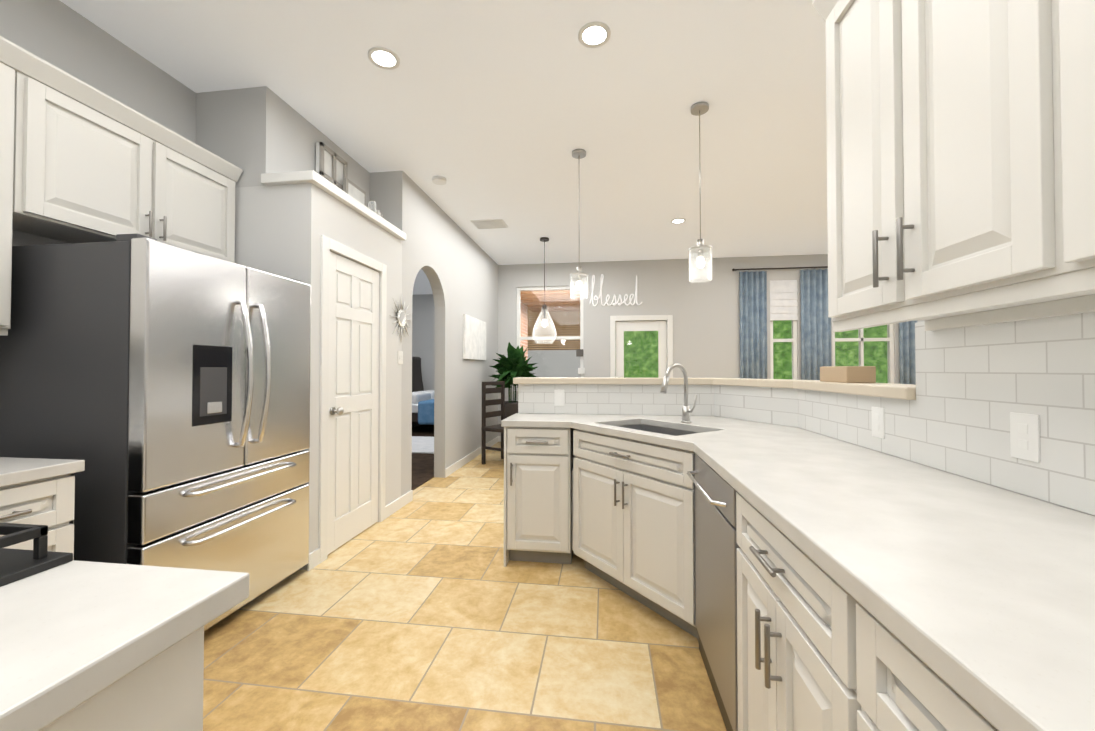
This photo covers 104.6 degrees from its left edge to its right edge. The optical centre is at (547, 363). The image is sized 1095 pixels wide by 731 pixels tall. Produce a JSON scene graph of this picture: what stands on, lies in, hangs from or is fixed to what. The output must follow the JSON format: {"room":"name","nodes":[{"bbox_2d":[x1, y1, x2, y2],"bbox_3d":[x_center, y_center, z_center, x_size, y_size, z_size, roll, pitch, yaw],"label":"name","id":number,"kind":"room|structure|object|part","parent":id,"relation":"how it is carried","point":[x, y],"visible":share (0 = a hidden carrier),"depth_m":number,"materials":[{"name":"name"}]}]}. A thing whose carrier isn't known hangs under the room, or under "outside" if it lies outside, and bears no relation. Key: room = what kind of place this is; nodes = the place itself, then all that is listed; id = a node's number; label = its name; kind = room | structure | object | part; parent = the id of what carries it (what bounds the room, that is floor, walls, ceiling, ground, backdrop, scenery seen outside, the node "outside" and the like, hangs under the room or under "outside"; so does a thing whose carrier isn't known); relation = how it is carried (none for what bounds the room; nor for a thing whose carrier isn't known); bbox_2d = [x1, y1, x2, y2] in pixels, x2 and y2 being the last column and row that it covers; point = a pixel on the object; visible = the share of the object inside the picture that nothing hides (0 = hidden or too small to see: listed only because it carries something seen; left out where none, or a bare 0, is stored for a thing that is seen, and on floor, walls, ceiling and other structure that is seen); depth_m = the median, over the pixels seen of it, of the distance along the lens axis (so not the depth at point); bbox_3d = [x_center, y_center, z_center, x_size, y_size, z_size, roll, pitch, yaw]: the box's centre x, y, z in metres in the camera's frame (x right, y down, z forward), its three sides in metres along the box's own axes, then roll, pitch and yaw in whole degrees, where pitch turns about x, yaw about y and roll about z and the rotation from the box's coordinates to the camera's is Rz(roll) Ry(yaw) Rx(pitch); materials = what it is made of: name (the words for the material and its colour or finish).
{"room":"kitchen","nodes":[
{"label":"kitchen","id":0,"kind":"room"},
{"bbox_2d":[0,0,287,277],"bbox_3d":[-2.614,-0.272,0.894,0.130,3.050,6.160,0,-1,8],"label":"wall","id":1,"kind":"structure","parent":0,"point":[52,31],"depth_m":2.28,"materials":[{"name":"grey paint"}]},
{"bbox_2d":[0,56,23,331],"bbox_3d":[-2.335,-0.662,1.246,0.328,1.040,0.931,0,-1,8],"label":"upper cabinet","id":2,"kind":"object","parent":1,"relation":"attached to","point":[9,70],"depth_m":1.66,"materials":[{"name":"white wood"}]},
{"bbox_2d":[16,64,239,262],"bbox_3d":[-2.205,-0.883,2.218,0.328,0.570,1.016,0,-1,8],"label":"upper cabinet","id":3,"kind":"object","parent":1,"relation":"attached to","point":[81,161],"depth_m":2.00,"materials":[{"name":"white wood"}]},
{"bbox_2d":[196,88,263,270],"bbox_3d":[-2.095,-0.245,2.772,0.360,3.050,0.100,0,-1,8],"label":"wall","id":4,"kind":"structure","parent":0,"point":[219,114],"depth_m":2.73,"materials":[{"name":"grey paint"}]},
{"bbox_2d":[240,86,287,211],"bbox_3d":[-1.780,-1.442,3.297,0.130,0.640,1.190,0,-1,8],"label":"wall","id":5,"kind":"structure","parent":0,"point":[254,134],"depth_m":2.71,"materials":[{"name":"grey paint"}]},
{"bbox_2d":[288,105,499,569],"bbox_3d":[-1.036,-0.193,6.312,0.160,3.050,7.400,0,-1,8],"label":"wall","id":6,"kind":"structure","parent":0,"point":[463,278],"depth_m":3.93,"materials":[{"name":"grey paint"}]},
{"bbox_2d":[261,170,405,239],"bbox_3d":[-1.540,-1.153,3.246,0.360,0.060,1.240,0,-1,8],"label":"wall ledge","id":7,"kind":"object","parent":6,"relation":"attached to","point":[314,178],"visible":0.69,"depth_m":2.77,"materials":[{"name":"white"}]},
{"bbox_2d":[316,142,382,217],"bbox_3d":[-1.599,-1.410,3.469,0.160,0.460,0.680,0,-1,8],"label":"picture frames","id":8,"kind":"object","parent":7,"relation":"on","point":[331,166],"visible":0.58,"depth_m":3.31,"materials":[{"name":"wood"}]},
{"bbox_2d":[368,200,379,214],"bbox_3d":[-1.457,-1.264,3.564,0.058,0.172,0.130,0,-1,8],"label":"jar","id":9,"kind":"object","parent":7,"relation":"on","point":[373,202],"visible":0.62,"depth_m":3.54,"materials":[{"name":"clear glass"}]},
{"bbox_2d":[327,251,378,554],"bbox_3d":[-1.399,0.264,3.120,0.118,2.027,0.662,0,-1,8],"label":"pantry door","id":10,"kind":"structure","parent":6,"relation":"in","point":[353,399],"depth_m":3.09,"materials":[{"name":"white wood"}]},
{"bbox_3d":[-1.416,0.321,2.853,0.080,0.054,0.053,0,-1,8],"label":"knob","id":11,"kind":"part","parent":10,"relation":"part of","materials":[{"name":"silver metal"}]},
{"bbox_2d":[319,235,386,562],"bbox_3d":[-1.468,0.230,3.130,0.144,2.110,0.810,0,-1,8],"label":"door frame","id":12,"kind":"structure","parent":6,"relation":"attached to","point":[328,244],"depth_m":2.77,"materials":[{"name":"white wood"}]},
{"bbox_2d":[385,490,412,518],"bbox_3d":[-1.318,1.245,3.761,0.014,0.100,0.510,0,-1,8],"label":"baseboard","id":13,"kind":"structure","parent":6,"relation":"attached to","point":[394,506],"depth_m":3.73,"materials":[{"name":"white wood"}]},
{"bbox_2d":[389,294,410,339],"bbox_3d":[-1.310,-0.405,3.799,0.024,0.440,0.440,0,-1,8],"label":"sunburst mirror","id":14,"kind":"object","parent":6,"relation":"attached to","point":[400,317],"visible":0.94,"depth_m":3.79,"materials":[{"name":"silver metal"}]},
{"bbox_2d":[398,351,402,363],"bbox_3d":[-1.318,-0.053,3.795,0.009,0.115,0.090,0,-1,8],"label":"switch plate","id":15,"kind":"object","parent":6,"relation":"attached to","point":[400,353],"depth_m":3.79,"materials":[{"name":"white plastic"}]},
{"bbox_2d":[445,436,498,477],"bbox_3d":[-1.008,1.279,6.070,0.014,0.100,2.450,0,-1,8],"label":"baseboard","id":16,"kind":"structure","parent":6,"relation":"attached to","point":[449,470],"depth_m":5.62,"materials":[{"name":"white wood"}]},
{"bbox_2d":[463,314,485,359],"bbox_3d":[-1.014,-0.343,5.969,0.035,0.580,0.980,0,-1,8],"label":"framed picture","id":17,"kind":"object","parent":6,"relation":"attached to","point":[474,338],"visible":1,"depth_m":5.86},
{"bbox_2d":[520,301,527,363],"bbox_3d":[-0.650,-0.158,8.703,0.029,3.050,2.559,0,-1,8],"label":"brick","id":18,"kind":"object","parent":6,"relation":"attached to","point":[525,326],"depth_m":9.57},
{"bbox_2d":[60,0,827,294],"bbox_3d":[0.394,-1.817,3.642,11.030,0.120,12.360,0,-1,8],"label":"ceiling","id":19,"kind":"structure","parent":0,"point":[495,109],"depth_m":2.86,"materials":[{"name":"white paint"}]},
{"bbox_2d":[368,47,399,69],"bbox_3d":[-0.950,-1.771,2.459,0.175,0.007,0.175,0,-1,-1],"label":"recessed light","id":20,"kind":"object","parent":19,"relation":"in","point":[381,57],"depth_m":2.45,"materials":[{"name":"white plastic"}]},
{"bbox_2d":[432,176,445,184],"bbox_3d":[-1.015,-1.735,3.976,0.145,0.035,0.175,0,-1,8],"label":"detector","id":21,"kind":"object","parent":19,"relation":"attached to","point":[438,180],"depth_m":3.98,"materials":[{"name":"white plastic"}]},
{"bbox_2d":[470,219,507,228],"bbox_3d":[-0.706,-1.717,5.170,0.403,0.035,0.327,0,-1,8],"label":"air vent","id":22,"kind":"object","parent":19,"relation":"attached to","point":[482,224],"depth_m":5.23,"materials":[{"name":"white metal"}]},
{"bbox_2d":[532,237,555,343],"bbox_3d":[-0.042,-1.000,5.838,0.338,1.450,0.338,0,-1,8],"label":"dining pendant light","id":23,"kind":"object","parent":19,"relation":"hanging from","point":[544,306],"visible":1,"depth_m":5.83,"materials":[{"name":"glass"}]},
{"bbox_3d":[-0.042,-0.515,5.831,0.338,0.480,0.338,0,-1,8],"label":"lamp shade","id":24,"kind":"part","parent":23,"relation":"part of","materials":[{"name":"clear glass"}]},
{"bbox_3d":[-0.042,-1.230,5.841,0.130,0.990,0.130,0,-1,8],"label":"cord","id":25,"kind":"part","parent":23,"relation":"part of","materials":[{"name":"brown metal"}]},
{"bbox_3d":[-0.042,-0.619,5.832,0.070,0.232,0.067,0,-1,8],"label":"bulb","id":26,"kind":"part","parent":23,"relation":"part of","materials":[{"name":"white glass"}]},
{"bbox_2d":[570,149,588,299],"bbox_3d":[0.263,-1.149,3.519,0.156,1.220,0.156,0,-1,8],"label":"pendant light","id":27,"kind":"object","parent":19,"relation":"hanging from","point":[579,274],"visible":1,"depth_m":3.50,"materials":[{"name":"glass"}]},
{"bbox_3d":[0.263,-0.633,3.511,0.148,0.188,0.148,0,-1,8],"label":"lamp shade","id":28,"kind":"part","parent":27,"relation":"part of","materials":[{"name":"clear glass"}]},
{"bbox_3d":[0.263,-0.666,3.512,0.056,0.122,0.053,0,-1,8],"label":"bulb","id":29,"kind":"part","parent":27,"relation":"part of","materials":[{"name":"white glass"}]},
{"bbox_2d":[578,21,610,47],"bbox_3d":[0.253,-1.774,2.288,0.175,0.007,0.175,0,-1,-16],"label":"recessed light","id":30,"kind":"object","parent":19,"relation":"in","point":[595,34],"depth_m":2.28,"materials":[{"name":"white plastic"}]},
{"bbox_2d":[671,218,685,223],"bbox_3d":[1.589,-1.732,5.146,0.175,0.007,0.175,0,-1,-1],"label":"recessed light","id":31,"kind":"object","parent":19,"relation":"in","point":[678,220],"depth_m":5.13,"materials":[{"name":"white"}]},
{"bbox_2d":[688,102,712,281],"bbox_3d":[1.049,-1.168,2.909,0.156,1.200,0.156,0,-1,8],"label":"pendant light","id":32,"kind":"object","parent":19,"relation":"hanging from","point":[699,109],"visible":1,"depth_m":2.90,"materials":[{"name":"clear glass"}]},
{"bbox_3d":[1.049,-0.672,2.902,0.148,0.208,0.148,0,-1,8],"label":"lamp shade","id":33,"kind":"part","parent":32,"relation":"part of","materials":[{"name":"clear glass"}]},
{"bbox_3d":[1.049,-0.715,2.903,0.056,0.122,0.053,0,-1,8],"label":"bulb","id":34,"kind":"part","parent":32,"relation":"part of","materials":[{"name":"white glass"}]},
{"bbox_2d":[203,442,726,730],"bbox_3d":[0.394,1.322,3.596,11.030,0.060,12.360,0,-1,8],"label":"floor","id":35,"kind":"structure","parent":0,"point":[424,609],"depth_m":1.91,"materials":[{"name":"tile"}]},
{"bbox_2d":[0,457,84,559],"bbox_3d":[-2.229,0.731,0.066,0.843,1.020,2.990,0,-1,8],"label":"base cabinet","id":36,"kind":"object","parent":35,"relation":"on","point":[36,491],"depth_m":1.41,"materials":[{"name":"white wood"}]},
{"bbox_2d":[52,631,203,730],"bbox_3d":[-1.225,0.793,-0.437,1.172,0.880,2.260,0,-1,8],"label":"kitchen island","id":37,"kind":"object","parent":35,"relation":"on","point":[167,695],"depth_m":0.55,"materials":[{"name":"white wood"}]},
{"bbox_2d":[0,559,248,730],"bbox_3d":[-1.234,0.333,-0.414,1.230,0.040,2.350,0,-1,8],"label":"island countertop","id":38,"kind":"structure","parent":37,"relation":"on","point":[76,631],"depth_m":0.54,"materials":[{"name":"white stone"}]},
{"bbox_2d":[0,523,72,586],"bbox_3d":[-1.222,0.293,0.455,0.785,0.066,0.615,0,-1,8],"label":"cooktop","id":39,"kind":"object","parent":38,"relation":"in","point":[15,564],"depth_m":0.68,"materials":[{"name":"black metal"}]},
{"bbox_2d":[0,233,310,630],"bbox_3d":[-1.884,0.379,2.180,0.913,1.785,0.950,0,-1,8],"label":"fridge","id":40,"kind":"object","parent":35,"relation":"on","point":[161,389],"visible":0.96,"depth_m":1.76,"materials":[{"name":"grey metal"}]},
{"bbox_3d":[-1.538,0.098,1.953,0.014,0.360,0.195,0,-1,8],"label":"panel","id":41,"kind":"part","parent":40,"relation":"part of","materials":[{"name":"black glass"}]},
{"bbox_3d":[-1.559,0.361,2.136,0.080,1.710,0.950,0,-1,8],"label":"door","id":42,"kind":"part","parent":40,"relation":"part of","materials":[{"name":"silver metal"}]},
{"bbox_3d":[-1.478,0.239,2.127,0.093,1.104,0.630,0,-1,8],"label":"handle","id":43,"kind":"part","parent":40,"relation":"part of","materials":[{"name":"silver metal"}]},
{"bbox_2d":[411,424,433,489],"bbox_3d":[-2.738,1.338,7.113,3.429,0.012,5.960,0,-1,8],"label":"carpet floor","id":44,"kind":"structure","parent":35,"relation":"on","point":[422,468],"depth_m":5.54,"materials":[{"name":"brown carpet"}]},
{"bbox_2d":[412,357,433,426],"bbox_3d":[-1.958,0.597,8.765,2.360,1.518,1.660,0,-1,8],"label":"bed","id":45,"kind":"object","parent":44,"relation":"on","point":[422,406],"visible":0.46,"depth_m":8.18,"materials":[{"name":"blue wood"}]},
{"bbox_3d":[-1.958,0.597,8.765,2.360,1.518,1.640,0,-1,8],"label":"frame","id":46,"kind":"part","parent":45,"relation":"part of","materials":[{"name":"grey wood"}]},
{"bbox_2d":[412,436,433,453],"bbox_3d":[-2.221,1.323,6.973,1.550,0.014,1.400,0,-1,8],"label":"bedroom rug","id":47,"kind":"object","parent":44,"relation":"on","point":[421,444],"visible":0.21,"depth_m":6.86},
{"bbox_2d":[481,381,504,464],"bbox_3d":[-0.558,0.782,5.616,0.450,1.080,0.450,-1,-1,33],"label":"dining chair","id":48,"kind":"object","parent":35,"relation":"on","point":[485,415],"visible":0.56,"depth_m":5.62,"materials":[{"name":"grey wood"}]},
{"bbox_2d":[490,342,536,417],"bbox_3d":[-0.505,0.505,6.457,0.782,1.658,0.822,0,-1,8],"label":"plant","id":49,"kind":"object","parent":35,"relation":"on","point":[511,366],"visible":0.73,"depth_m":6.32,"materials":[{"name":"green plant"}]},
{"bbox_2d":[501,363,1094,730],"bbox_3d":[0.297,0.611,0.627,1.708,1.276,4.768,0,-1,8],"label":"base cabinet","id":50,"kind":"object","parent":35,"relation":"on","point":[790,578],"visible":1,"depth_m":0.97,"materials":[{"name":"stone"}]},
{"bbox_2d":[618,424,696,435],"bbox_3d":[0.616,0.503,2.411,0.742,0.215,0.764,0,-1,8],"label":"sink basin","id":51,"kind":"object","parent":50,"relation":"in","point":[657,428],"depth_m":2.63,"materials":[{"name":"silver metal"}]},
{"bbox_2d":[660,363,696,422],"bbox_3d":[0.772,0.178,2.509,0.225,0.356,0.180,0,-1,8],"label":"faucet","id":52,"kind":"object","parent":50,"relation":"on","point":[686,411],"depth_m":2.54,"materials":[{"name":"silver metal"}]},
{"bbox_2d":[687,452,739,730],"bbox_3d":[0.623,0.822,1.585,0.120,0.862,0.590,0,-1,8],"label":"dishwasher","id":53,"kind":"object","parent":50,"relation":"in","point":[712,545],"depth_m":1.53,"materials":[{"name":"silver metal"}]},
{"bbox_2d":[537,413,798,427],"bbox_3d":[0.601,0.706,2.326,1.820,1.135,1.580,0,-1,8],"label":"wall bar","id":54,"kind":"object","parent":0,"point":[680,415],"visible":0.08,"depth_m":3.01,"materials":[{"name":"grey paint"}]},
{"bbox_2d":[513,377,915,399],"bbox_3d":[0.604,0.117,2.353,1.890,0.045,1.613,0,-1,8],"label":"cap","id":55,"kind":"object","parent":54,"relation":"on","point":[898,391],"visible":0.77,"depth_m":2.50,"materials":[{"name":"beige stone"}]},
{"bbox_2d":[820,366,875,382],"bbox_3d":[1.408,0.051,1.996,0.120,0.075,0.240,0,-1,8],"label":"box","id":56,"kind":"object","parent":55,"relation":"on","point":[853,374],"visible":1,"depth_m":1.88,"materials":[{"name":"beige cardboard"}]},
{"bbox_2d":[518,384,916,462],"bbox_3d":[0.528,0.245,2.277,1.690,0.214,1.450,0,-1,8],"label":"wall tiles","id":57,"kind":"structure","parent":54,"relation":"attached to","point":[844,417],"depth_m":2.57,"materials":[{"name":"white tile"}]},
{"bbox_2d":[554,390,563,405],"bbox_3d":[0.086,0.247,3.057,0.072,0.116,0.007,0,-1,8],"label":"electrical outlet plate","id":58,"kind":"object","parent":57,"relation":"attached to","point":[558,394],"depth_m":3.05,"materials":[{"name":"white plastic"}]},
{"bbox_2d":[871,406,884,438],"bbox_3d":[1.285,0.228,1.647,0.006,0.116,0.072,0,-1,8],"label":"electrical outlet plate","id":59,"kind":"object","parent":57,"relation":"attached to","point":[878,414],"depth_m":1.64,"materials":[{"name":"white plastic"}]},
{"bbox_2d":[500,254,899,435],"bbox_3d":[2.759,-0.185,6.889,7.210,3.050,0.130,0,-1,8],"label":"wall","id":60,"kind":"structure","parent":0,"point":[706,316],"depth_m":6.92,"materials":[{"name":"grey paint"}]},
{"bbox_2d":[514,286,582,390],"bbox_3d":[0.038,-0.420,7.219,1.210,1.790,0.125,0,-1,8],"label":"window","id":61,"kind":"structure","parent":60,"relation":"in","point":[534,289],"depth_m":7.24,"materials":[{"name":"white"}]},
{"bbox_2d":[576,349,582,356],"bbox_3d":[0.544,-0.176,7.116,0.120,0.120,0.006,0,-1,8],"label":"switch plate","id":62,"kind":"object","parent":60,"relation":"attached to","point":[579,352],"depth_m":7.11,"materials":[{"name":"white plastic"}]},
{"bbox_2d":[578,368,584,373],"bbox_3d":[0.568,0.124,7.101,0.110,0.100,0.020,0,-1,8],"label":"switch plate","id":63,"kind":"object","parent":60,"relation":"attached to","point":[580,370],"depth_m":7.09,"materials":[{"name":"white plastic"}]},
{"bbox_2d":[589,274,641,305],"bbox_3d":[1.135,-1.224,7.042,0.873,0.534,0.021,0,-1,8],"label":"blessed sign","id":64,"kind":"object","parent":60,"relation":"attached to","point":[619,304],"visible":1,"depth_m":7.04,"materials":[{"name":"white metal"}]},
{"bbox_2d":[615,321,666,377],"bbox_3d":[1.548,0.317,6.992,0.832,2.038,0.132,0,-1,8],"label":"back door","id":65,"kind":"structure","parent":60,"relation":"in","point":[621,327],"depth_m":7.02,"materials":[{"name":"white wood"}]},
{"bbox_2d":[624,331,657,377],"bbox_3d":[1.553,-0.017,7.039,0.600,1.078,0.006,0,-1,8],"label":"glass window","id":66,"kind":"structure","parent":65,"relation":"attached to","point":[642,352],"depth_m":7.04,"materials":[{"name":"clear glass"}]},
{"bbox_2d":[610,315,672,377],"bbox_3d":[1.545,0.274,6.970,1.010,2.135,0.018,0,-1,8],"label":"door frame","id":67,"kind":"structure","parent":60,"relation":"attached to","point":[668,318],"depth_m":6.97,"materials":[{"name":"white wood"}]},
{"bbox_2d":[732,266,827,270],"bbox_3d":[4.419,-1.494,6.574,2.974,0.044,0.091,0,-1,8],"label":"curtain rod","id":68,"kind":"object","parent":60,"relation":"attached to","point":[733,269],"visible":0.58,"depth_m":6.64,"materials":[{"name":"brown metal"}]},
{"bbox_2d":[739,271,766,378],"bbox_3d":[3.269,-0.077,6.716,0.414,2.770,0.064,0,-1,8],"label":"panel","id":69,"kind":"object","parent":68,"relation":"hanging from","point":[753,318],"visible":0.58,"depth_m":6.72,"materials":[{"name":"blue fabric"}]},
{"bbox_2d":[800,269,831,379],"bbox_3d":[4.186,-0.079,6.593,0.444,2.770,0.064,0,-1,8],"label":"panel","id":70,"kind":"object","parent":68,"relation":"hanging from","point":[815,337],"visible":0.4,"depth_m":6.60,"materials":[{"name":"fabric"}]},
{"bbox_2d":[899,321,916,384],"bbox_3d":[5.563,-0.082,6.409,0.424,2.770,0.064,0,-1,8],"label":"curtain","id":71,"kind":"object","parent":68,"relation":"hanging from","point":[907,351],"visible":0.12,"depth_m":6.42,"materials":[{"name":"blue fabric"}]},
{"bbox_2d":[770,320,796,379],"bbox_3d":[3.745,-0.352,6.721,0.470,1.940,0.125,0,-1,8],"label":"window","id":72,"kind":"structure","parent":60,"relation":"in","point":[793,340],"depth_m":6.73,"materials":[{"name":"white wood"}]},
{"bbox_2d":[770,280,797,320],"bbox_3d":[3.743,-1.001,6.716,0.406,0.638,0.032,0,-1,8],"label":"blind","id":73,"kind":"object","parent":60,"relation":"attached to","point":[783,300],"visible":0.96,"depth_m":6.70,"materials":[{"name":"white fabric"}]},
{"bbox_2d":[832,322,893,383],"bbox_3d":[4.885,-0.354,6.569,0.950,1.940,0.125,0,-1,8],"label":"window","id":74,"kind":"structure","parent":60,"relation":"in","point":[860,339],"depth_m":6.57,"materials":[{"name":"white wood"}]},
{"bbox_2d":[821,0,1094,327],"bbox_3d":[1.042,-0.656,1.011,0.328,1.020,0.798,0,-1,8],"label":"upper cabinet","id":75,"kind":"object","parent":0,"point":[960,163],"depth_m":1.03,"materials":[{"name":"white wood"}]},
{"bbox_2d":[915,312,1094,515],"bbox_3d":[1.045,0.076,-0.196,0.008,0.478,3.320,0,-1,8],"label":"wall tile","id":76,"kind":"structure","parent":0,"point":[976,386],"depth_m":1.11,"materials":[{"name":"white tile"}]},
{"bbox_2d":[1010,412,1039,462],"bbox_3d":[1.208,0.186,1.072,0.006,0.116,0.072,0,-1,8],"label":"electrical outlet plate","id":77,"kind":"object","parent":76,"relation":"attached to","point":[1024,436],"depth_m":1.07,"materials":[{"name":"white plastic"}]},
{"bbox_2d":[989,0,1094,291],"bbox_3d":[0.950,-0.666,0.328,0.328,1.020,0.866,0,-1,8],"label":"upper cabinet","id":78,"kind":"object","parent":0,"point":[1043,51],"depth_m":0.72,"materials":[{"name":"white wood"}]},
{"label":"outside","id":79,"kind":"structure","parent":0,"visible":0},
{"bbox_2d":[520,290,579,311],"bbox_3d":[1.145,-0.079,9.005,3.510,2.900,3.040,0,-1,8],"label":"roof","id":80,"kind":"structure","parent":79,"point":[559,296],"depth_m":9.12,"materials":[{"name":"brown wood"}]},
{"bbox_2d":[528,308,887,382],"bbox_3d":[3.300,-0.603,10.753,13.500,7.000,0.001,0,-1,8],"label":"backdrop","id":81,"kind":"structure","parent":79,"point":[568,323],"depth_m":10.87,"materials":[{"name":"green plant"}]}
]}

